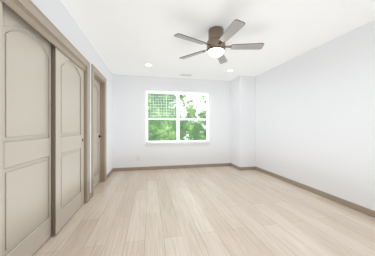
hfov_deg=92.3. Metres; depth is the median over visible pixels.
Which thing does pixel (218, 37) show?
ceiling fan
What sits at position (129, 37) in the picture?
ceiling
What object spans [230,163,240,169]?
baseboard
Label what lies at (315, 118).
wall
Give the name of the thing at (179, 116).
window panel
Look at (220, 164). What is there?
baseboard
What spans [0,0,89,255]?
closet door
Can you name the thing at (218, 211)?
floor
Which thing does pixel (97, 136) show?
hinged door
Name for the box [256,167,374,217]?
baseboard
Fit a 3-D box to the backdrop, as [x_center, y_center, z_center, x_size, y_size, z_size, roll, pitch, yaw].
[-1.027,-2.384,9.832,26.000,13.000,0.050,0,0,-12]
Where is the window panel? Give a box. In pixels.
[149,94,205,139]
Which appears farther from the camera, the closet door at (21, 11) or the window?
the window
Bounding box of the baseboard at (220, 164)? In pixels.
[113,163,229,170]
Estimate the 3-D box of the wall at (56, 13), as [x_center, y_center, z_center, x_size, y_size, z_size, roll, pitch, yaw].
[-1.314,-0.104,1.519,0.120,2.440,6.110,0,0,-12]
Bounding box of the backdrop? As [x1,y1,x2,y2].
[148,94,205,140]
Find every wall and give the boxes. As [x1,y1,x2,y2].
[16,0,112,192]
[113,74,230,167]
[231,76,255,166]
[256,20,374,210]
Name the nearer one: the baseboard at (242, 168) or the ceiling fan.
the ceiling fan
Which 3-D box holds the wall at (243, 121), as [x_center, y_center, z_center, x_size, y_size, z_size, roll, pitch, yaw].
[1.516,-0.104,4.947,0.446,2.440,0.553,0,0,-12]
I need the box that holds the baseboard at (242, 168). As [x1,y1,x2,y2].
[241,166,255,169]
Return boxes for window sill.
[145,142,209,146]
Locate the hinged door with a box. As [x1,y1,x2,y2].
[94,79,101,186]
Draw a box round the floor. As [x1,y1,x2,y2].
[32,166,374,255]
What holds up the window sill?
attached to the wall at (129, 118)
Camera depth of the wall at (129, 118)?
4.76 m
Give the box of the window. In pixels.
[146,91,207,142]
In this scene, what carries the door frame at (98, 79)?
in the wall at (56, 13)
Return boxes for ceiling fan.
[174,19,263,63]
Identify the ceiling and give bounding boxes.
[61,0,374,80]

